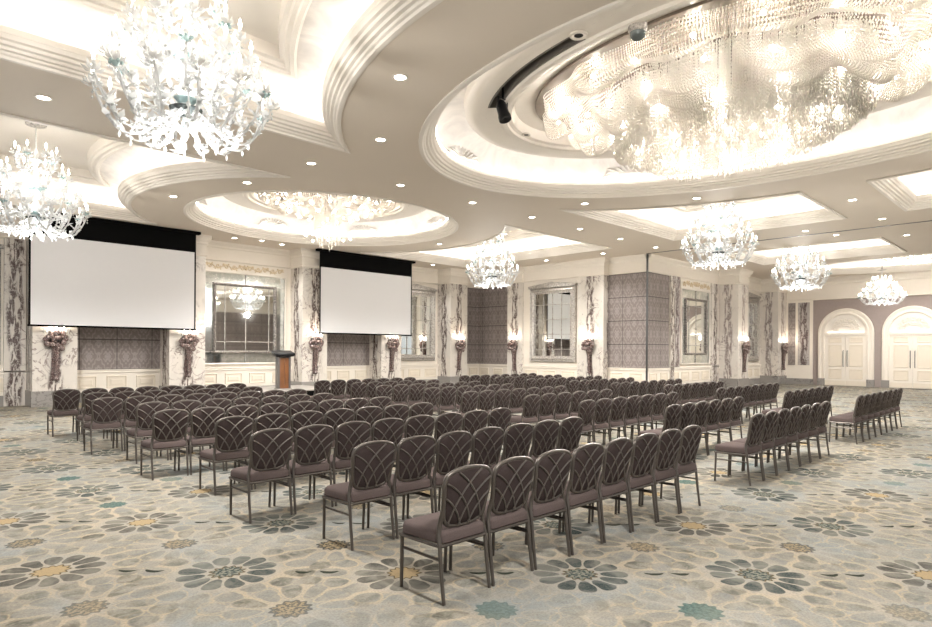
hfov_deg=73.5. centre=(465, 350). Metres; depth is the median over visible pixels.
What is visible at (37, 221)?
glass chandelier
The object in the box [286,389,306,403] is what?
banquet chair
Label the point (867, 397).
banquet chair
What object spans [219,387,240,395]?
banquet chair
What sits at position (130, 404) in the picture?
banquet chair
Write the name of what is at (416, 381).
banquet chair
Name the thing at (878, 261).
vault
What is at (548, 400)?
banquet chair
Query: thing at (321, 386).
banquet chair
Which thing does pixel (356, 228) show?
trim
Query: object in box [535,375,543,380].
banquet chair
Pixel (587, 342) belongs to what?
wall sconce
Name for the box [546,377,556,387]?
banquet chair
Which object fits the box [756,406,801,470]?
banquet chair
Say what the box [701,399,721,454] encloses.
banquet chair
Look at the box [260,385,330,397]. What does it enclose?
stage platform
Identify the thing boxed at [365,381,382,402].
banquet chair
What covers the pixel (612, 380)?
banquet chair
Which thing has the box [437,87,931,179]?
cove
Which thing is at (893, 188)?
trim
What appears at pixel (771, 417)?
banquet chair
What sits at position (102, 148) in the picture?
frame
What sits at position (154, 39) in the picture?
candle
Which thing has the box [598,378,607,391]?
banquet chair
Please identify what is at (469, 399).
banquet chair
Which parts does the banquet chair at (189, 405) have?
backrest, frame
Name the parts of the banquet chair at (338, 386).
backrest, seat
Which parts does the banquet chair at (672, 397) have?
frame, backrest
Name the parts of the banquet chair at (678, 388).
backrest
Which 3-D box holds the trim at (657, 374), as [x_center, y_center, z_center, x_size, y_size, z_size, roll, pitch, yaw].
[7.826,1.235,25.358,1.770,1.020,0.100,0,0,-45]
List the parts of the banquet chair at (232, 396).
frame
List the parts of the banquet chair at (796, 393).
frame, backrest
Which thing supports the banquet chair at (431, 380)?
on the floor
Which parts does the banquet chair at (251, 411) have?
frame, backrest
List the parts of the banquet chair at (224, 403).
frame, backrest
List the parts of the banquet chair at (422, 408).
backrest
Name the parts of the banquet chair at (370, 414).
backrest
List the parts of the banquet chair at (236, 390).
frame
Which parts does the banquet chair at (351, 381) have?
backrest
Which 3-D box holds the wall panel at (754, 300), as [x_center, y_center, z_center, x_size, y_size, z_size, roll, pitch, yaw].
[14.397,-1.188,31.861,3.120,3.540,0.170,0,0,-45]
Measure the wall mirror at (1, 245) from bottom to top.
3.590 m
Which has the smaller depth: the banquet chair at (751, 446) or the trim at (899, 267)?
the banquet chair at (751, 446)
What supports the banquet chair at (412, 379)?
on the floor
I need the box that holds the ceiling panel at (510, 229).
[505,227,520,231]
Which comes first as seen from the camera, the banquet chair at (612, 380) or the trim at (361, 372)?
the banquet chair at (612, 380)
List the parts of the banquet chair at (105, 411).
leg, leg, seat, seat frame, frame, backrest, leg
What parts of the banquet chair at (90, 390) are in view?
frame, backrest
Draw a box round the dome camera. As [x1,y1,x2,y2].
[628,20,646,41]
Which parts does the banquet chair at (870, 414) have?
seat, frame, backrest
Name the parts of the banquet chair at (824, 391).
backrest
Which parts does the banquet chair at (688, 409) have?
frame, backrest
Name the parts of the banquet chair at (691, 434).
leg, leg, seat, leg, seat frame, frame, backrest, leg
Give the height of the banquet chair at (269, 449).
0.913 m
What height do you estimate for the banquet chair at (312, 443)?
0.913 m
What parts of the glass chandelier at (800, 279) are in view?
arm, arm, arm, arm, arm, arm, arm, arm, arm, arm, stem, arm, arm, arm, arm, arm, arm, arm, arm, arm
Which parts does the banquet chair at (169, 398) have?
frame, backrest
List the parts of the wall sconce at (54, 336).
lamp shade, plate, stem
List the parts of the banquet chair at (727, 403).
seat, frame, backrest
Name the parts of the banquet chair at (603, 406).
seat, frame, backrest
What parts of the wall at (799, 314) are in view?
damask panel, skirting, marble panel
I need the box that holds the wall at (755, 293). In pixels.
[680,291,759,366]
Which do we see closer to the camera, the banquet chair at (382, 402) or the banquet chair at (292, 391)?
the banquet chair at (382, 402)
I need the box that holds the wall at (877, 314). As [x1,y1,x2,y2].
[813,295,931,388]
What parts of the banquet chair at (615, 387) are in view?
backrest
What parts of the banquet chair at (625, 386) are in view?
backrest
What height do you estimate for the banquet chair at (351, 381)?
0.913 m
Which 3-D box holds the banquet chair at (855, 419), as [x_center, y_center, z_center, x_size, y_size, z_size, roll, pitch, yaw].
[7.222,1.286,11.822,0.482,0.913,0.505,0,0,-45]
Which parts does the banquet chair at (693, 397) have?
backrest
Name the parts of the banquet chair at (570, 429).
backrest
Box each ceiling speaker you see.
[522,132,530,136]
[569,30,587,40]
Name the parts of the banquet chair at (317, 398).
frame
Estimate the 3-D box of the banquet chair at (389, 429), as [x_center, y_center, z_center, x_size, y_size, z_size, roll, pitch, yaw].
[-1.061,1.239,7.422,0.482,0.913,0.505,0,0,-45]
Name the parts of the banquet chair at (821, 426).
seat, frame, backrest, leg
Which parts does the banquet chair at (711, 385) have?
frame, backrest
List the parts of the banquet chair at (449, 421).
frame, backrest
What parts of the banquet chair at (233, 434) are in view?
leg, leg, seat frame, seat, frame, backrest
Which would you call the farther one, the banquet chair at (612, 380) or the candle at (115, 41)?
the banquet chair at (612, 380)
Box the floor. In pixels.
[0,384,931,626]
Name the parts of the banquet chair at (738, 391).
backrest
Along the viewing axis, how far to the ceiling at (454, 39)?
13.29 m
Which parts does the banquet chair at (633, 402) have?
seat, frame, backrest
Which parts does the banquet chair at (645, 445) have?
leg, leg, seat, leg, seat frame, frame, backrest, leg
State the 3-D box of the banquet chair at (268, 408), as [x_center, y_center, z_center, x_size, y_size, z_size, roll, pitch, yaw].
[-2.992,1.228,9.368,0.482,0.913,0.505,0,0,-45]
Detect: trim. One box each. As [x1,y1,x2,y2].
[0,0,443,153]
[0,112,290,224]
[0,214,25,239]
[0,371,25,406]
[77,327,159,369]
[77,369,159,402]
[183,190,457,245]
[198,200,208,211]
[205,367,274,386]
[206,240,290,268]
[258,218,290,230]
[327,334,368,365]
[327,365,369,389]
[346,225,378,234]
[360,224,611,266]
[401,364,438,382]
[412,266,437,283]
[418,0,931,198]
[425,215,443,228]
[447,145,480,167]
[467,274,478,288]
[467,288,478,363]
[467,364,478,381]
[478,364,506,383]
[479,272,506,288]
[522,365,576,386]
[523,261,576,281]
[560,191,846,240]
[602,165,657,179]
[607,367,645,391]
[608,254,645,274]
[646,220,931,253]
[646,254,647,391]
[648,254,672,275]
[648,368,669,381]
[669,259,720,284]
[669,366,719,384]
[725,237,906,264]
[748,365,760,384]
[749,276,761,292]
[786,270,931,301]
[790,253,931,274]
[866,168,931,210]
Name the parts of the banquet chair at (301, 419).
backrest, frame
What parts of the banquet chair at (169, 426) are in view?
leg, leg, seat, seat frame, frame, backrest, leg, leg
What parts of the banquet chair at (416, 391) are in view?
seat, backrest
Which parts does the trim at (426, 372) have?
wainscot panel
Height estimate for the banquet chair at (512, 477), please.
0.913 m
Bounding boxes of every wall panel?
[479,286,507,363]
[608,272,645,367]
[648,272,668,367]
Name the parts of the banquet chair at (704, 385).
backrest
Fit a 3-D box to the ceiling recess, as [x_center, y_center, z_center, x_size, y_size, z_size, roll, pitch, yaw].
[-2.716,-4.416,7.963,6.220,0.480,5.140,0,0,-45]
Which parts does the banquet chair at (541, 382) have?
backrest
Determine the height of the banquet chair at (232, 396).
0.913 m
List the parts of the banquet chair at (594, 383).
backrest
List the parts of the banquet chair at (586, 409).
seat, frame, backrest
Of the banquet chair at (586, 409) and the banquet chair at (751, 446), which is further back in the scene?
the banquet chair at (586, 409)
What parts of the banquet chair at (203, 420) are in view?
leg, leg, seat, seat frame, frame, backrest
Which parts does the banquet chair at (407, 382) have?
backrest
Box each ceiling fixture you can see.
[257,192,395,251]
[535,0,931,181]
[873,254,931,264]
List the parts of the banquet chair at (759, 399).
frame, backrest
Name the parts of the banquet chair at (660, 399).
seat, frame, backrest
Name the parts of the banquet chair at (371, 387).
backrest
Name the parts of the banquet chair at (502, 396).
frame, backrest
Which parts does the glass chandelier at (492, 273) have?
arm, arm, arm, arm, arm, arm, arm, arm, stem, arm, arm, arm, arm, arm, arm, arm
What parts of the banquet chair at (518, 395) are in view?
seat, frame, backrest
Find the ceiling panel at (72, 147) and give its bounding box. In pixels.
[0,116,99,169]
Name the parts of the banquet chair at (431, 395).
backrest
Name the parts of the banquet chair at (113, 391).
frame, backrest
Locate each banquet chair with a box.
[47,389,80,436]
[76,388,107,433]
[76,392,112,443]
[83,397,123,454]
[106,391,140,440]
[109,387,133,431]
[116,395,154,450]
[126,401,169,463]
[135,386,158,394]
[140,409,189,480]
[143,390,167,400]
[147,394,183,438]
[160,385,182,393]
[160,400,201,459]
[169,389,193,399]
[178,406,224,474]
[184,384,204,392]
[185,393,211,405]
[191,398,231,452]
[195,388,217,396]
[198,416,253,495]
[206,384,225,392]
[212,392,237,403]
[213,404,257,470]
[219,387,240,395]
[227,383,246,390]
[229,428,293,523]
[232,397,259,416]
[238,391,261,416]
[238,413,289,488]
[241,386,262,392]
[245,403,288,461]
[260,395,285,406]
[263,390,284,397]
[273,424,333,514]
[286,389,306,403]
[287,394,310,415]
[289,401,316,429]
[290,410,323,482]
[310,380,329,398]
[311,393,333,406]
[313,421,370,505]
[317,399,343,423]
[322,440,395,550]
[324,408,353,475]
[330,379,345,399]
[341,382,366,406]
[342,379,360,398]
[344,398,367,420]
[349,418,403,480]
[355,406,382,440]
[362,378,374,396]
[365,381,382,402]
[367,435,435,538]
[368,385,392,403]
[368,396,390,418]
[376,378,389,382]
[383,381,397,400]
[383,404,408,439]
[390,377,402,382]
[391,384,408,405]
[393,415,434,466]
[398,380,411,399]
[399,464,491,605]
[404,377,415,383]
[404,383,424,406]
[406,430,471,518]
[408,380,425,395]
[409,402,433,417]
[420,383,439,400]
[423,387,439,415]
[426,379,439,383]
[433,412,462,485]
[434,386,456,414]
[438,382,453,412]
[443,385,471,412]
[449,456,534,586]
[453,381,467,410]
[453,391,478,430]
[458,385,486,410]
[459,375,469,382]
[462,410,487,451]
[467,426,503,471]
[468,381,480,387]
[470,375,479,381]
[470,407,511,450]
[476,390,494,413]
[480,374,490,386]
[487,384,500,422]
[490,374,499,384]
[490,389,510,425]
[492,449,571,569]
[494,376,504,385]
[494,423,532,490]
[501,383,513,414]
[504,376,514,384]
[508,388,525,424]
[510,394,540,426]
[514,376,524,388]
[521,387,539,412]
[524,375,534,388]
[525,378,535,396]
[528,419,559,490]
[534,393,556,421]
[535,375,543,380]
[536,378,546,389]
[539,386,553,408]
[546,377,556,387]
[551,392,571,421]
[552,443,604,555]
[554,385,566,409]
[555,416,582,453]
[556,377,566,385]
[556,399,595,446]
[560,391,585,433]
[562,438,632,542]
[566,376,575,391]
[568,380,578,393]
[576,376,584,388]
[578,379,588,392]
[585,376,593,388]
[585,390,599,433]
[585,398,611,442]
[588,379,598,390]
[589,397,626,444]
[591,433,658,531]
[593,389,612,430]
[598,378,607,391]
[604,395,640,443]
[607,378,616,388]
[610,382,620,400]
[617,378,625,395]
[617,429,681,521]
[618,382,630,398]
[619,394,653,439]
[625,380,648,409]
[626,377,633,394]
[626,381,639,412]
[632,393,666,438]
[639,404,681,436]
[641,425,701,512]
[645,392,678,429]
[647,380,657,395]
[655,379,665,394]
[655,379,673,393]
[657,402,695,431]
[663,384,673,394]
[673,378,681,386]
[673,384,682,405]
[677,401,708,458]
[678,383,691,406]
[687,382,699,402]
[694,381,715,403]
[698,382,707,401]
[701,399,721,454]
[705,398,732,445]
[707,396,744,443]
[713,381,723,398]
[714,413,764,485]
[715,387,725,401]
[724,386,734,398]
[729,411,778,480]
[733,386,742,423]
[741,385,750,423]
[743,384,758,418]
[743,408,790,475]
[746,384,765,417]
[747,383,772,417]
[754,382,778,413]
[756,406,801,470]
[762,390,792,414]
[768,404,811,465]
[772,389,800,409]
[779,388,807,407]
[779,403,821,461]
[790,401,830,458]
[805,387,814,405]
[812,387,821,404]
[819,386,827,423]
[825,385,833,423]
[829,395,864,444]
[837,393,870,439]
[844,392,876,438]
[850,391,882,436]
[856,390,887,434]
[863,389,893,432]
[872,388,897,429]
[877,388,902,428]
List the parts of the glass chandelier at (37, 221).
arm, arm, arm, arm, arm, arm, arm, arm, arm, arm, arm, arm, arm, arm, arm, arm, arm, arm, stem, dish, arm, arm, arm, arm, arm, arm, arm, arm, arm, arm, arm, arm, arm, arm, arm, arm, arm, arm, arm, arm, arm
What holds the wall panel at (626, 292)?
attached to the wall pier
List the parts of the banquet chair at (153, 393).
frame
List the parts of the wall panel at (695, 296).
frame, glass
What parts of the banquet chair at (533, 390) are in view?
backrest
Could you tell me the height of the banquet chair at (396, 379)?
0.913 m
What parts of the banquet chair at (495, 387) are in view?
backrest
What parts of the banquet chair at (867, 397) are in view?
seat, frame, backrest, leg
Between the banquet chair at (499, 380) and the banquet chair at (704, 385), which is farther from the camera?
the banquet chair at (499, 380)
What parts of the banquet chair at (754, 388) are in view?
frame, backrest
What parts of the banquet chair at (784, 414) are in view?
seat, leg, frame, backrest, leg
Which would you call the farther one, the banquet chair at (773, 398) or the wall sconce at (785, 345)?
the wall sconce at (785, 345)
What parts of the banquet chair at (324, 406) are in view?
frame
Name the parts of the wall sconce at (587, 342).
lamp shade, stem, plate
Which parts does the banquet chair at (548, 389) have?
backrest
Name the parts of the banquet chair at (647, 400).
seat, frame, backrest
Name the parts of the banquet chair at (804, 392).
frame, backrest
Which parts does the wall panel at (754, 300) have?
glass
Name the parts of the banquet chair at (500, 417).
frame, backrest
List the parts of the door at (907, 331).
kick plate, panel, kick plate, panel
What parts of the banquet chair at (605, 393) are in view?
backrest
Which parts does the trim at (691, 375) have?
wainscot panel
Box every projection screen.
[27,213,200,329]
[316,248,415,335]
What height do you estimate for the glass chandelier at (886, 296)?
2.840 m
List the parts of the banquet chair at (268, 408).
backrest, frame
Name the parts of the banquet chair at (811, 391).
backrest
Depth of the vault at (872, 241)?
25.37 m
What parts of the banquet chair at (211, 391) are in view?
frame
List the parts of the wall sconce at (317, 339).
plate, stem, lamp shade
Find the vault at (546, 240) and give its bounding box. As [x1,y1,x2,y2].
[423,235,577,257]
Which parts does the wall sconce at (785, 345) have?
stem, lamp shade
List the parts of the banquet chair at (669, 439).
leg, leg, seat, leg, seat frame, frame, backrest, leg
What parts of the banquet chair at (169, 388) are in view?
frame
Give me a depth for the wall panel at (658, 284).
25.36 m
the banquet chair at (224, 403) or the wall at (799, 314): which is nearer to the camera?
the banquet chair at (224, 403)
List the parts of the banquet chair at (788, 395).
seat, frame, backrest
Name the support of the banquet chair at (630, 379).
on the floor
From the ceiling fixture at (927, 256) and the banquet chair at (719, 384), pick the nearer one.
the banquet chair at (719, 384)
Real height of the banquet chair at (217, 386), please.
0.913 m
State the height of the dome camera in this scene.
0.250 m
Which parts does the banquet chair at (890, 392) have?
backrest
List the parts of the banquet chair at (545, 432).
frame, backrest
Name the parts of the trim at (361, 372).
wainscot panel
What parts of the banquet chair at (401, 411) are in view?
frame, backrest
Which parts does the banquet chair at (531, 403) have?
seat, frame, backrest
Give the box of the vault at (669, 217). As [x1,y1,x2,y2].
[618,195,822,228]
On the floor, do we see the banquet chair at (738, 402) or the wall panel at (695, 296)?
the banquet chair at (738, 402)
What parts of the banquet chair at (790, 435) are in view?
leg, seat, frame, backrest, leg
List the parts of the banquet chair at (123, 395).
frame, backrest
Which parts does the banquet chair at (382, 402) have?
frame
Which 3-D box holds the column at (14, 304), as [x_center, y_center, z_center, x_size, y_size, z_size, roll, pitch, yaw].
[-13.149,-0.805,18.170,0.520,4.860,0.100,0,0,-45]
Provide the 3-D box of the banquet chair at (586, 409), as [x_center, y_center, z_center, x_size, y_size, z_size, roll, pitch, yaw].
[1.818,1.256,10.298,0.482,0.913,0.505,0,0,-45]
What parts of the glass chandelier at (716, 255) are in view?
arm, arm, arm, arm, arm, arm, arm, arm, arm, arm, arm, arm, arm, arm, arm, arm, stem, arm, arm, arm, arm, arm, arm, arm, arm, arm, arm, arm, arm, arm, arm, arm, arm, arm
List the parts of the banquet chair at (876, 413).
frame, backrest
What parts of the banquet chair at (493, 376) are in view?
backrest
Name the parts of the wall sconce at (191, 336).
plate, stem, lamp shade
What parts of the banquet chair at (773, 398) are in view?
frame, backrest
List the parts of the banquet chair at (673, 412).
seat, frame, backrest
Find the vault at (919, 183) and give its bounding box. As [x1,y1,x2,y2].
[897,170,931,194]
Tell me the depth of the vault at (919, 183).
16.36 m
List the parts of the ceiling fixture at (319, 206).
ceiling plate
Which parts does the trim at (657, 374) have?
wainscot panel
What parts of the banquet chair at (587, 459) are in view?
leg, leg, seat, seat frame, frame, backrest, leg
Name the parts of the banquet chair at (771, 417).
seat, leg, frame, backrest, leg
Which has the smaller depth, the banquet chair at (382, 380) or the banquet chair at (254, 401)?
the banquet chair at (254, 401)
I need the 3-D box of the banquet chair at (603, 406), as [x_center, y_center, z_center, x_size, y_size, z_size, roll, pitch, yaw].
[2.162,1.258,10.642,0.482,0.913,0.505,0,0,-45]
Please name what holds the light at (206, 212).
on the trim at (192, 210)
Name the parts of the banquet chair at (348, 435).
leg, leg, seat, seat frame, leg, frame, backrest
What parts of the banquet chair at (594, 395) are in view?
backrest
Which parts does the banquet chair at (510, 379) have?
backrest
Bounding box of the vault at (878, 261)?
[824,256,931,265]
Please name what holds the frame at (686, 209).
attached to the vault at (669, 217)
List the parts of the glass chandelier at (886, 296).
stem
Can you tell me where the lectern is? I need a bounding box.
[271,350,294,389]
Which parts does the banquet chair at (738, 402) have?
seat, frame, backrest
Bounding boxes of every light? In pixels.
[4,188,123,206]
[35,95,51,100]
[196,202,447,235]
[306,161,316,164]
[374,137,386,141]
[392,73,407,80]
[424,242,580,258]
[436,126,931,181]
[677,208,821,228]
[767,244,884,255]
[820,261,931,266]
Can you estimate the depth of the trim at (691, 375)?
27.53 m
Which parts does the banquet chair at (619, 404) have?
seat, frame, backrest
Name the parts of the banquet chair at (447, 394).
seat, frame, backrest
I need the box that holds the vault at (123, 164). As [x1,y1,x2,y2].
[0,145,205,206]
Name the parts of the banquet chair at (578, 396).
frame, backrest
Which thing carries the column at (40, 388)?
on the floor
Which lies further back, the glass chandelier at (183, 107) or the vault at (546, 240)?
the vault at (546, 240)
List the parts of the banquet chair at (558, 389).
backrest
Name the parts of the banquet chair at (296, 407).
backrest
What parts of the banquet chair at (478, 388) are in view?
backrest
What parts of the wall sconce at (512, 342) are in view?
lamp shade, stem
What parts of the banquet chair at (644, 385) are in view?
frame, backrest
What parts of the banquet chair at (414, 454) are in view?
leg, leg, leg, seat, seat frame, frame, backrest, leg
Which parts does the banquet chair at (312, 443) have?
leg, leg, seat, leg, seat frame, frame, backrest, leg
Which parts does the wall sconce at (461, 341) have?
plate, stem, lamp shade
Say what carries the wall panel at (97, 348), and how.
attached to the wall at (288, 271)
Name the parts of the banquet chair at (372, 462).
leg, leg, seat, seat frame, leg, frame, backrest, leg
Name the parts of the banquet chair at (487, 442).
seat, backrest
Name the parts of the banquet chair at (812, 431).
seat, frame, backrest, leg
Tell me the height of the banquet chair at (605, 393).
0.913 m
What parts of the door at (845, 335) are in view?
kick plate, panel, kick plate, panel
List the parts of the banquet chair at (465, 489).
leg, leg, seat frame, seat, leg, frame, backrest, leg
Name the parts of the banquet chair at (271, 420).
frame, backrest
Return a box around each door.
[817,308,874,386]
[881,306,931,388]
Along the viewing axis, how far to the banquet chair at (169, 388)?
13.42 m
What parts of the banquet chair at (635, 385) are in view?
frame, backrest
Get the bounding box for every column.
[3,238,25,406]
[21,214,77,406]
[159,234,211,389]
[289,248,326,385]
[369,335,400,380]
[437,268,470,384]
[503,267,524,374]
[573,257,609,387]
[669,276,674,379]
[674,276,679,367]
[709,283,719,381]
[719,268,752,387]
[759,278,788,383]
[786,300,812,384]
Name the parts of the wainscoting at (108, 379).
wainscot panel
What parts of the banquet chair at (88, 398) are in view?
seat, frame, backrest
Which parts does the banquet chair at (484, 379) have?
backrest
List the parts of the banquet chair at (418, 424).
frame, backrest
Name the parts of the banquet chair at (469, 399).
frame, backrest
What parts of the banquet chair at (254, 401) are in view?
backrest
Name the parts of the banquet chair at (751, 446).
leg, leg, seat frame, seat, leg, frame, backrest, leg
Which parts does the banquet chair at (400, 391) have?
backrest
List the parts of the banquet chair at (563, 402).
seat, backrest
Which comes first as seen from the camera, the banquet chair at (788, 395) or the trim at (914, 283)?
the banquet chair at (788, 395)
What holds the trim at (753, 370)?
attached to the wall at (755, 293)
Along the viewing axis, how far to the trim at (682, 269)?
27.49 m
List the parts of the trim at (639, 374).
wainscot panel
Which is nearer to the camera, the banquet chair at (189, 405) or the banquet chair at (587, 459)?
the banquet chair at (587, 459)
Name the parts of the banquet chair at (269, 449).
leg, leg, seat, seat frame, leg, frame, backrest, leg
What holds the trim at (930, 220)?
attached to the ceiling at (454, 39)
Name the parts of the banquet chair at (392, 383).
backrest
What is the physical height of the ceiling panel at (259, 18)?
0.001 m
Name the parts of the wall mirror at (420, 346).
glass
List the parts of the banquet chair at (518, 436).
frame, backrest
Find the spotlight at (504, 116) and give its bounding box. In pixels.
[496,87,511,123]
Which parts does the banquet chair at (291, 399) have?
backrest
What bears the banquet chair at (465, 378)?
on the floor
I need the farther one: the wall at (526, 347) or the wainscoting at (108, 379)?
the wall at (526, 347)
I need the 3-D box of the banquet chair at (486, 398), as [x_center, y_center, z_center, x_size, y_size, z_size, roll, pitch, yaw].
[0.266,1.247,12.624,0.482,0.913,0.505,0,0,-45]
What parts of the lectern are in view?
panel, panel, panel, panel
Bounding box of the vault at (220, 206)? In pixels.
[197,196,446,234]
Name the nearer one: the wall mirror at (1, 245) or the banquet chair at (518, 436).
the banquet chair at (518, 436)
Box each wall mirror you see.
[0,244,3,336]
[205,260,286,364]
[401,284,436,360]
[528,282,577,361]
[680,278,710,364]
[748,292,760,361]
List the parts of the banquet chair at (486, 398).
backrest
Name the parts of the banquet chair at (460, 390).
frame, backrest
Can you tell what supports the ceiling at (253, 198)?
attached to the ceiling panel
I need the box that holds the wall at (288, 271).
[0,238,437,370]
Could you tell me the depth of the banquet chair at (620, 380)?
18.59 m
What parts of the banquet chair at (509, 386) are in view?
backrest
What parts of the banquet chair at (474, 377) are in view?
backrest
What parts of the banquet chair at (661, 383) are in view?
backrest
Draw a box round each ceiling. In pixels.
[0,0,931,279]
[223,193,425,221]
[464,0,931,158]
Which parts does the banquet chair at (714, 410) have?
seat, frame, backrest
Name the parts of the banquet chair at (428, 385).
backrest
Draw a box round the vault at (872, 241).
[755,239,888,255]
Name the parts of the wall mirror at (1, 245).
frame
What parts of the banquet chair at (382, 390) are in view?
frame, backrest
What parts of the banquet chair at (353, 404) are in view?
frame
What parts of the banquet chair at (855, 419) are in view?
leg, seat, seat frame, leg, frame, backrest, leg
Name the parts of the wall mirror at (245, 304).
frame, glass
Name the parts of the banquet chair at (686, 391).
backrest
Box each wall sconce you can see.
[42,327,69,380]
[179,330,199,376]
[309,332,323,373]
[387,336,399,371]
[455,336,465,369]
[507,336,518,370]
[581,335,595,373]
[742,338,749,371]
[781,339,788,369]
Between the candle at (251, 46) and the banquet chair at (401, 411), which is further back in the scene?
the banquet chair at (401, 411)
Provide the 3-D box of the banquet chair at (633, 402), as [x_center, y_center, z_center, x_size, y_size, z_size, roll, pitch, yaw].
[2.851,1.262,11.331,0.482,0.913,0.505,0,0,-45]
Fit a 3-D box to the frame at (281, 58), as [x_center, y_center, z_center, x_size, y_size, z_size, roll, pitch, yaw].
[-2.969,-4.722,7.708,4.219,0.330,3.860,0,0,-45]
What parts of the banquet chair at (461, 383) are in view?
backrest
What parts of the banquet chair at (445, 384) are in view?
backrest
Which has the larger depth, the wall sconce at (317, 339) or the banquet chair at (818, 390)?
the wall sconce at (317, 339)
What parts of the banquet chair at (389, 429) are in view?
frame, backrest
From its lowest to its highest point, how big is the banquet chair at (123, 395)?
0.913 m
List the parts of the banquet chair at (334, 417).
frame, backrest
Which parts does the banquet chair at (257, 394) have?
backrest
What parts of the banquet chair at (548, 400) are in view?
seat, backrest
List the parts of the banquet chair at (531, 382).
backrest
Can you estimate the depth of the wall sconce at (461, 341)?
29.65 m
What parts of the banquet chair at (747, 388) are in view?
backrest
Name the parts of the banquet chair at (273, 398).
backrest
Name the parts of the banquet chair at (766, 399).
frame, backrest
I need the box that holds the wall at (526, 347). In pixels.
[523,277,577,366]
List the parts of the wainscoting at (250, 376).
wainscot panel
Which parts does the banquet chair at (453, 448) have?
leg, leg, seat, leg, frame, backrest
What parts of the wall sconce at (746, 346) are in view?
plate, stem, lamp shade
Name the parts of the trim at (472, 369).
wainscot panel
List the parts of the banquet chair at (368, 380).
backrest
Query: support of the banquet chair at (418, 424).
on the floor
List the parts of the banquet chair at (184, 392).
backrest, frame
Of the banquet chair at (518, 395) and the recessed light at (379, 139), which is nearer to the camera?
the recessed light at (379, 139)
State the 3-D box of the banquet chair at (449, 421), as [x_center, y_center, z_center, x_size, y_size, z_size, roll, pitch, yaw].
[-0.372,1.243,8.110,0.482,0.913,0.505,0,0,-45]
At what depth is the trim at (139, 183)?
14.27 m
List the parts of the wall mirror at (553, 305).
glass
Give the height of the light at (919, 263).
0.030 m
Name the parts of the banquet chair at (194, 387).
frame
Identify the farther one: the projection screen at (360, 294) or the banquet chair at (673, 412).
the projection screen at (360, 294)
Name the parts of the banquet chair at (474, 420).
frame, backrest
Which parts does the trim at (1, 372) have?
skirting, wainscot panel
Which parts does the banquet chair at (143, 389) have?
frame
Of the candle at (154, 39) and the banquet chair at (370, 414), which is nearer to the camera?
the candle at (154, 39)
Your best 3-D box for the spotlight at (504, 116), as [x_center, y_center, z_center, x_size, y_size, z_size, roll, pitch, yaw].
[0.673,-4.388,11.150,0.264,0.637,0.298,0,0,-45]
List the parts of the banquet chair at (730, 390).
backrest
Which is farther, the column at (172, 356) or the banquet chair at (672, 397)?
the column at (172, 356)
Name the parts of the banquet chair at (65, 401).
leg, leg, seat, seat frame, backrest, frame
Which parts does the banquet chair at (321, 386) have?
frame, backrest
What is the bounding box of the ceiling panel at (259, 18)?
[169,0,281,44]
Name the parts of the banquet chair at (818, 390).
backrest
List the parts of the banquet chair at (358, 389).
frame, backrest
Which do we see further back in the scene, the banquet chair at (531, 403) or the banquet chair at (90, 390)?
the banquet chair at (90, 390)
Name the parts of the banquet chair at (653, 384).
backrest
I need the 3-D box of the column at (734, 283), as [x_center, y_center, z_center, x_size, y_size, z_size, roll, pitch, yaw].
[12.734,-1.007,29.535,1.520,5.560,1.110,0,0,-45]
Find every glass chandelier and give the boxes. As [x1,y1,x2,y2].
[0,121,92,240]
[80,0,281,160]
[465,236,519,288]
[680,202,759,269]
[770,245,831,290]
[856,258,907,305]
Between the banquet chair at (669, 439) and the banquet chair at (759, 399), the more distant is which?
the banquet chair at (759, 399)
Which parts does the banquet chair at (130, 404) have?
leg, leg, seat, frame, backrest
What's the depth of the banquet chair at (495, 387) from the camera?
14.64 m
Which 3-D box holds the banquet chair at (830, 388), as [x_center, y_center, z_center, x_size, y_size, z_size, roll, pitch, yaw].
[8.588,1.294,15.126,0.482,0.913,0.505,0,0,-45]
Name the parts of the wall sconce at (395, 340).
stem, lamp shade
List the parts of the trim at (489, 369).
wainscot panel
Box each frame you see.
[0,138,135,186]
[68,0,312,78]
[462,230,543,247]
[670,194,798,212]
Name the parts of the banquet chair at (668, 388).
backrest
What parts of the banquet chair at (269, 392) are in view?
backrest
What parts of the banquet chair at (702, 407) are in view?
frame, backrest, leg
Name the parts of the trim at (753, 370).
wainscot panel, skirting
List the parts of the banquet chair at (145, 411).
leg, leg, seat frame, seat, frame, backrest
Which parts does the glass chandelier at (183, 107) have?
arm, arm, arm, arm, arm, arm, arm, arm, arm, arm, arm, arm, arm, arm, arm, arm, arm, arm, arm, arm, dish, stem, arm, arm, arm, arm, arm, arm, arm, arm, arm, arm, arm, arm, arm, arm, arm, arm, arm, arm, arm, arm, arm, arm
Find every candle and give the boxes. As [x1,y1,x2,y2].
[91,45,95,59]
[108,78,111,91]
[113,34,117,58]
[114,15,117,38]
[142,7,146,31]
[152,32,156,57]
[184,11,187,27]
[198,40,201,63]
[223,1,226,16]
[224,24,227,47]
[238,19,241,39]
[238,54,241,77]
[249,42,252,62]
[263,70,265,87]
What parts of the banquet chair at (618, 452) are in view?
leg, leg, seat, leg, seat frame, frame, backrest, leg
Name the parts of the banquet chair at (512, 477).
leg, leg, seat, seat frame, frame, backrest, leg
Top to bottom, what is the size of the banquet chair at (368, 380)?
0.913 m
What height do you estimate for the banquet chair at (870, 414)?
0.913 m
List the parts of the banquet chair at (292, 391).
backrest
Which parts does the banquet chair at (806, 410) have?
seat, frame, backrest, leg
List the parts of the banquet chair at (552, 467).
leg, leg, leg, seat, seat frame, frame, backrest, leg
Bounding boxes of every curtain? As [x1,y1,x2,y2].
[314,194,342,247]
[613,16,878,176]
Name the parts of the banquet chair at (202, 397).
frame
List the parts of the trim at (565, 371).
wainscot panel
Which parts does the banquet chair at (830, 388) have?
backrest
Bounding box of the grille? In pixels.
[574,33,582,37]
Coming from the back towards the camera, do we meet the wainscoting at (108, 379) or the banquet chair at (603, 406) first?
the wainscoting at (108, 379)

